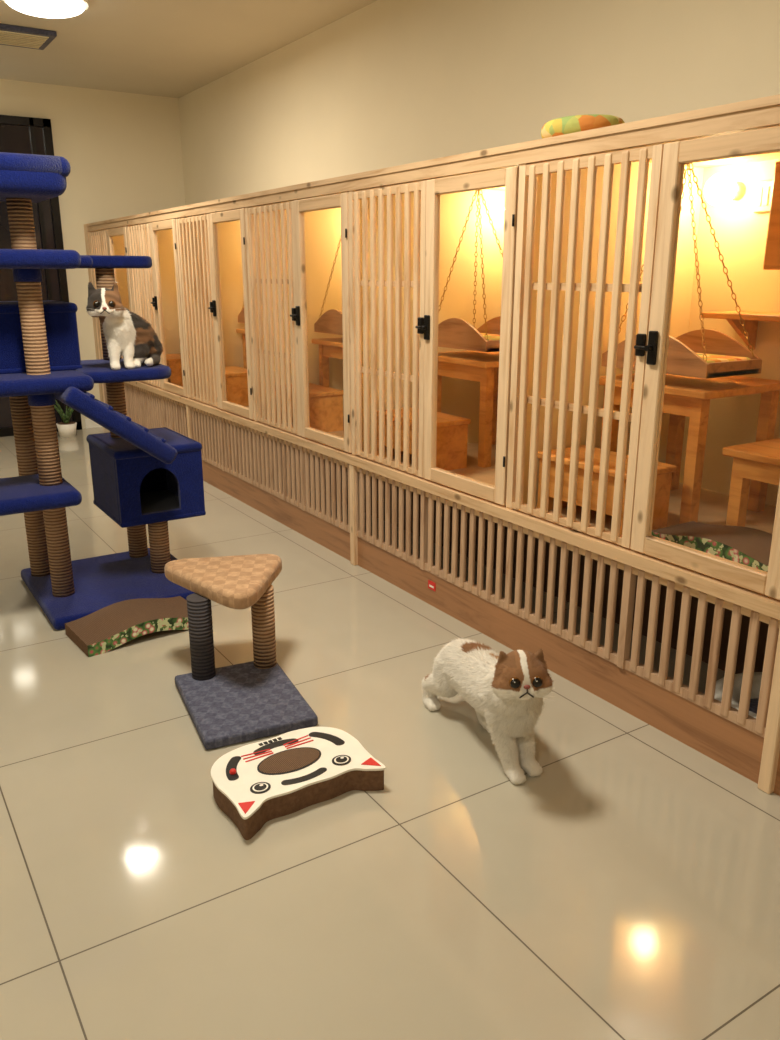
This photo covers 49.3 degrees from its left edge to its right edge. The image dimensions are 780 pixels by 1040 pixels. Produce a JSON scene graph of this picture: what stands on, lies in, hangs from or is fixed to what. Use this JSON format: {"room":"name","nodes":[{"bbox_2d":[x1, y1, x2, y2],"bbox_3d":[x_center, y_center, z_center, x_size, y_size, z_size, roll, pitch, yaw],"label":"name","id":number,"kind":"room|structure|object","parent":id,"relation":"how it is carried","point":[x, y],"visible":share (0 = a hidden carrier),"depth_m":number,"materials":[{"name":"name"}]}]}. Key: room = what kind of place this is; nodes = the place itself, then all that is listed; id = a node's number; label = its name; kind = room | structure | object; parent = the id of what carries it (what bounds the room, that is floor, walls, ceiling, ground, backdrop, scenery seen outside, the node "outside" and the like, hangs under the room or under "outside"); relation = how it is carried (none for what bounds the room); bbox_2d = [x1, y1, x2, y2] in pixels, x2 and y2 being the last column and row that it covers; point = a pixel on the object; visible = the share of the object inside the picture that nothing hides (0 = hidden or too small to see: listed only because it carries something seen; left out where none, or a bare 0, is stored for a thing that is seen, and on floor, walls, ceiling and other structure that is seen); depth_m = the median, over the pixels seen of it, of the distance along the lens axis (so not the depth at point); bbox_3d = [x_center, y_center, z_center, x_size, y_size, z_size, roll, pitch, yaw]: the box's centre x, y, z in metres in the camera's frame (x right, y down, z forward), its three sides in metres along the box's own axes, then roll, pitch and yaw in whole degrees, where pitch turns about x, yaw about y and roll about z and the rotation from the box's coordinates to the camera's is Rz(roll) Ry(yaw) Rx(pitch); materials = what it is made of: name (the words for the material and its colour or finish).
{"room":"cat boarding facility","nodes":[
{"label":"cat boarding facility","id":0,"kind":"room"},
{"bbox_2d":[0,79,184,427],"bbox_3d":[-3.985,-1.887,6.279,5.150,2.720,0.100,-10,19,-31],"label":"wall","id":1,"kind":"structure","parent":0,"point":[123,150],"depth_m":7.03,"materials":[{"name":"paint"}]},
{"bbox_2d":[0,115,81,436],"bbox_3d":[-3.341,-1.851,6.622,1.580,2.460,0.045,-10,19,-31],"label":"door","id":2,"kind":"structure","parent":1,"relation":"in","point":[18,134],"depth_m":6.81,"materials":[{"name":"black metal"}]},
{"bbox_2d":[85,419,101,427],"bbox_3d":[-2.219,-0.915,7.668,1.030,0.080,0.012,-10,19,-31],"label":"baseboard","id":3,"kind":"structure","parent":1,"relation":"attached to","point":[89,423],"depth_m":7.42,"materials":[{"name":"beige wood"}]},
{"bbox_2d":[0,0,376,97],"bbox_3d":[-1.474,-2.145,2.115,5.350,0.100,9.420,-10,19,-31],"label":"ceiling","id":4,"kind":"structure","parent":0,"point":[164,48],"depth_m":5.38,"materials":[{"name":"paint"}]},
{"bbox_2d":[0,23,56,49],"bbox_3d":[-2.313,-2.987,5.256,0.400,0.033,0.400,-10,19,-31],"label":"ceiling vent","id":5,"kind":"object","parent":4,"relation":"attached to","point":[10,35],"depth_m":5.20,"materials":[{"name":"metal"}]},
{"bbox_2d":[2,0,88,17],"bbox_3d":[-1.849,-2.773,4.563,0.440,0.100,0.440,-10,19,-31],"label":"ceiling lamp","id":6,"kind":"object","parent":4,"relation":"attached to","point":[38,8],"depth_m":4.52,"materials":[{"name":"white plastic"}]},
{"bbox_2d":[0,427,779,1039],"bbox_3d":[-1.474,0.563,2.902,5.350,0.100,9.420,-10,19,-31],"label":"floor","id":7,"kind":"structure","parent":0,"point":[628,888],"depth_m":1.99,"materials":[{"name":"tile"}]},
{"bbox_2d":[54,400,76,437],"bbox_3d":[-2.658,-0.846,7.002,0.234,0.319,0.311,-14,21,-39],"label":"aloe","id":8,"kind":"object","parent":7,"relation":"on","point":[66,429],"visible":0.84,"depth_m":6.97,"materials":[{"name":"green plant"}]},
{"bbox_2d":[0,152,205,629],"bbox_3d":[-1.323,-0.518,3.422,1.028,1.686,0.867,-10,19,-31],"label":"cat tree","id":9,"kind":"object","parent":7,"relation":"on","point":[141,475],"visible":0.93,"depth_m":3.33,"materials":[{"name":"fabric"}]},
{"bbox_2d":[86,280,162,369],"bbox_3d":[-1.028,-0.776,3.370,0.189,0.337,0.424,3,16,11],"label":"cat","id":10,"kind":"object","parent":9,"relation":"on","point":[129,335],"visible":1,"depth_m":3.29},
{"bbox_2d":[86,217,142,425],"bbox_3d":[-1.831,-1.547,6.963,0.908,1.685,1.066,-10,19,-31],"label":"enclosure","id":11,"kind":"object","parent":7,"relation":"on","point":[107,237],"visible":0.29,"depth_m":6.70,"materials":[{"name":"brown wood"}]},
{"bbox_2d":[65,596,188,656],"bbox_3d":[-0.956,0.379,3.213,0.460,0.080,0.250,-12,20,-36],"label":"cat scratcher","id":12,"kind":"object","parent":7,"relation":"on","point":[105,629],"visible":0.91,"depth_m":3.15,"materials":[{"name":"brown cardboard"}]},
{"bbox_2d":[124,208,260,458],"bbox_3d":[-1.256,-1.296,6.101,0.908,1.685,1.066,-10,19,-31],"label":"enclosure","id":13,"kind":"object","parent":7,"relation":"on","point":[155,290],"visible":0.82,"depth_m":5.94,"materials":[{"name":"brown wood"}]},
{"bbox_2d":[166,354,182,386],"bbox_3d":[-1.589,-1.106,6.296,0.230,0.209,0.410,-10,19,-31],"label":"wooden step","id":14,"kind":"structure","parent":13,"relation":"in","point":[173,361],"depth_m":6.11,"materials":[{"name":"brown wood"}]},
{"bbox_2d":[164,554,317,749],"bbox_3d":[-0.487,0.381,2.703,0.393,0.360,0.673,-5,17,-17],"label":"post","id":15,"kind":"object","parent":7,"relation":"on","point":[256,699],"visible":1,"depth_m":2.70,"materials":[{"name":"fabric"}]},
{"bbox_2d":[173,195,330,510],"bbox_3d":[-0.682,-1.046,5.239,0.908,1.685,1.066,-10,19,-31],"label":"enclosure","id":16,"kind":"object","parent":7,"relation":"on","point":[211,235],"visible":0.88,"depth_m":5.12,"materials":[{"name":"brown wood"}]},
{"bbox_2d":[225,366,248,405],"bbox_3d":[-1.014,-0.855,5.433,0.230,0.209,0.410,-10,19,-31],"label":"wooden step","id":17,"kind":"structure","parent":16,"relation":"in","point":[236,377],"depth_m":5.26,"materials":[{"name":"brown wood"}]},
{"bbox_2d":[236,328,246,368],"bbox_3d":[-0.691,-1.018,5.564,0.460,0.449,0.470,-10,19,-31],"label":"wooden table","id":18,"kind":"object","parent":16,"relation":"in","point":[242,330],"visible":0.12,"depth_m":5.58,"materials":[{"name":"brown wood"}]},
{"bbox_2d":[238,302,244,322],"bbox_3d":[-0.758,-1.579,5.338,0.274,0.674,0.430,-10,19,-31],"label":"bed","id":19,"kind":"object","parent":16,"relation":"in","point":[241,317],"visible":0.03,"depth_m":5.47,"materials":[{"name":"brown wood"}]},
{"bbox_2d":[211,727,384,839],"bbox_3d":[-0.257,0.663,2.235,0.407,0.080,0.297,-10,19,-31],"label":"cat scratcher","id":20,"kind":"object","parent":7,"relation":"on","point":[258,783],"visible":1,"depth_m":2.20,"materials":[{"name":"cardboard"}]},
{"bbox_2d":[242,175,435,560],"bbox_3d":[-0.107,-0.795,4.376,0.908,1.685,1.066,-10,19,-31],"label":"enclosure","id":21,"kind":"object","parent":7,"relation":"on","point":[293,233],"visible":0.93,"depth_m":4.28,"materials":[{"name":"brown wood"}]},
{"bbox_2d":[275,383,343,431],"bbox_3d":[-0.440,-0.605,4.571,0.230,0.209,0.410,-10,19,-31],"label":"wooden step","id":22,"kind":"structure","parent":21,"relation":"in","point":[325,403],"depth_m":4.42,"materials":[{"name":"brown wood"}]},
{"bbox_2d":[312,337,342,386],"bbox_3d":[-0.116,-0.768,4.702,0.460,0.449,0.470,-10,19,-31],"label":"wooden table","id":23,"kind":"object","parent":21,"relation":"in","point":[328,347],"visible":0.25,"depth_m":4.67,"materials":[{"name":"brown wood"}]},
{"bbox_2d":[314,236,342,334],"bbox_3d":[-0.184,-1.328,4.475,0.274,0.674,0.430,-10,19,-31],"label":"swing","id":24,"kind":"object","parent":21,"relation":"in","point":[330,322],"visible":0.19,"depth_m":4.52,"materials":[{"name":"brown wood"}]},
{"bbox_2d":[84,224,779,793],"bbox_3d":[-0.470,-0.741,4.192,0.046,1.685,7.597,-10,19,-31],"label":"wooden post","id":25,"kind":"structure","parent":7,"relation":"on","point":[771,746],"depth_m":2.20,"materials":[{"name":"beige wood"}]},
{"bbox_2d":[346,143,597,642],"bbox_3d":[0.467,-0.544,3.514,0.908,1.685,1.066,-10,19,-31],"label":"enclosure","id":26,"kind":"object","parent":7,"relation":"on","point":[407,222],"visible":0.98,"depth_m":3.43,"materials":[{"name":"brown wood"}]},
{"bbox_2d":[377,407,470,470],"bbox_3d":[0.134,-0.354,3.708,0.230,0.209,0.410,-10,19,-31],"label":"wooden step","id":27,"kind":"structure","parent":26,"relation":"in","point":[452,431],"depth_m":3.58,"materials":[{"name":"brown wood"}]},
{"bbox_2d":[428,580,435,590],"bbox_3d":[0.168,0.265,3.434,0.003,0.035,0.050,-10,19,-31],"label":"sticker","id":28,"kind":"object","parent":26,"relation":"attached to","point":[431,585],"visible":1,"depth_m":3.43,"materials":[{"name":"red paper"}]},
{"bbox_2d":[437,351,498,467],"bbox_3d":[0.458,-0.517,3.840,0.460,0.449,0.470,-10,19,-31],"label":"wooden table","id":29,"kind":"object","parent":26,"relation":"in","point":[482,367],"visible":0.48,"depth_m":3.63,"materials":[{"name":"brown wood"}]},
{"bbox_2d":[438,190,502,351],"bbox_3d":[0.390,-1.078,3.613,0.274,0.674,0.430,-10,19,-31],"label":"bed","id":30,"kind":"object","parent":26,"relation":"in","point":[456,333],"visible":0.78,"depth_m":3.59,"materials":[{"name":"brown wood"}]},
{"bbox_2d":[421,638,552,784],"bbox_3d":[0.275,0.450,2.408,0.214,0.402,0.653,-5,17,-17],"label":"cat","id":31,"kind":"object","parent":7,"relation":"on","point":[506,692],"visible":1,"depth_m":2.26},
{"bbox_2d":[501,94,779,783],"bbox_3d":[1.041,-0.294,2.651,0.908,1.685,1.066,-10,19,-31],"label":"enclosure","id":32,"kind":"object","parent":7,"relation":"on","point":[596,206],"visible":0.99,"depth_m":2.59,"materials":[{"name":"brown wood"}]},
{"bbox_2d":[541,114,624,138],"bbox_3d":[0.579,-1.170,2.555,0.230,0.055,0.269,-10,19,-31],"label":"cushion","id":33,"kind":"object","parent":32,"relation":"on","point":[576,123],"visible":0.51,"depth_m":2.45,"materials":[{"name":"fabric"}]},
{"bbox_2d":[537,445,675,534],"bbox_3d":[0.709,-0.104,2.846,0.230,0.209,0.410,-10,19,-31],"label":"wooden step","id":34,"kind":"structure","parent":32,"relation":"in","point":[664,471],"depth_m":2.75,"materials":[{"name":"brown wood"}]},
{"bbox_2d":[601,163,761,378],"bbox_3d":[0.965,-0.827,2.751,0.274,0.674,0.430,-10,19,-31],"label":"swing","id":35,"kind":"object","parent":32,"relation":"in","point":[703,353],"visible":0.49,"depth_m":2.70,"materials":[{"name":"brown wood"}]},
{"bbox_2d":[599,373,779,523],"bbox_3d":[1.032,-0.267,2.977,0.460,0.449,0.470,-10,19,-31],"label":"wooden table","id":36,"kind":"object","parent":32,"relation":"in","point":[684,396],"visible":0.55,"depth_m":2.78,"materials":[{"name":"brown wood"}]},
{"bbox_2d":[651,521,772,571],"bbox_3d":[0.999,0.080,2.456,0.200,0.075,0.460,-10,19,-31],"label":"cat scratcher","id":37,"kind":"object","parent":32,"relation":"in","point":[751,547],"visible":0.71,"depth_m":2.43,"materials":[{"name":"brown cardboard"}]},
{"bbox_2d":[704,174,745,205],"bbox_3d":[1.155,-1.139,2.935,0.149,0.104,0.104,-10,19,-31],"label":"wall lamp","id":38,"kind":"object","parent":32,"relation":"attached to","point":[720,189],"visible":1,"depth_m":2.89,"materials":[{"name":"white"}]},
{"bbox_2d":[701,311,779,348],"bbox_3d":[1.311,-0.610,2.797,0.187,0.130,0.560,-10,19,-31],"label":"wall shelf","id":39,"kind":"object","parent":32,"relation":"attached to","point":[751,319],"visible":0.86,"depth_m":2.92,"materials":[{"name":"orange wood"}]},
{"bbox_2d":[722,438,779,526],"bbox_3d":[1.325,-0.072,2.604,0.450,0.284,0.420,-10,19,-31],"label":"wooden bench","id":40,"kind":"object","parent":32,"relation":"in","point":[760,460],"visible":0.84,"depth_m":2.60,"materials":[{"name":"orange wood"}]},
{"bbox_2d":[753,180,772,212],"bbox_3d":[1.271,-1.099,2.888,0.016,0.100,0.070,-10,19,-31],"label":"light switch","id":41,"kind":"object","parent":32,"relation":"attached to","point":[763,190],"visible":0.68,"depth_m":2.88,"materials":[{"name":"plastic"}]},
{"bbox_2d":[763,161,779,269],"bbox_3d":[1.379,-0.916,2.544,0.242,0.320,0.420,-10,19,-31],"label":"upper cabinet","id":42,"kind":"object","parent":32,"relation":"attached to","point":[772,249],"visible":1,"depth_m":2.64,"materials":[{"name":"orange wood"}]},
{"bbox_2d":[714,672,761,717],"bbox_3d":[1.113,0.569,2.451,0.400,0.127,0.400,-10,19,-31],"label":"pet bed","id":43,"kind":"object","parent":7,"relation":"on","point":[757,677],"visible":0.11,"depth_m":2.52,"materials":[{"name":"fabric"}]},
{"bbox_2d":[773,740,779,795],"bbox_3d":[1.615,-0.043,1.789,0.908,1.685,1.066,-10,19,-31],"label":"enclosure","id":44,"kind":"object","parent":7,"relation":"on","point":[777,781],"visible":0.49,"depth_m":2.20,"materials":[{"name":"brown wood"}]},
{"bbox_2d":[179,0,779,204],"bbox_3d":[0.737,-1.186,3.867,0.100,2.720,9.420,-10,19,-31],"label":"wall","id":45,"kind":"structure","parent":0,"point":[385,83],"depth_m":4.16,"materials":[{"name":"paint"}]}
]}

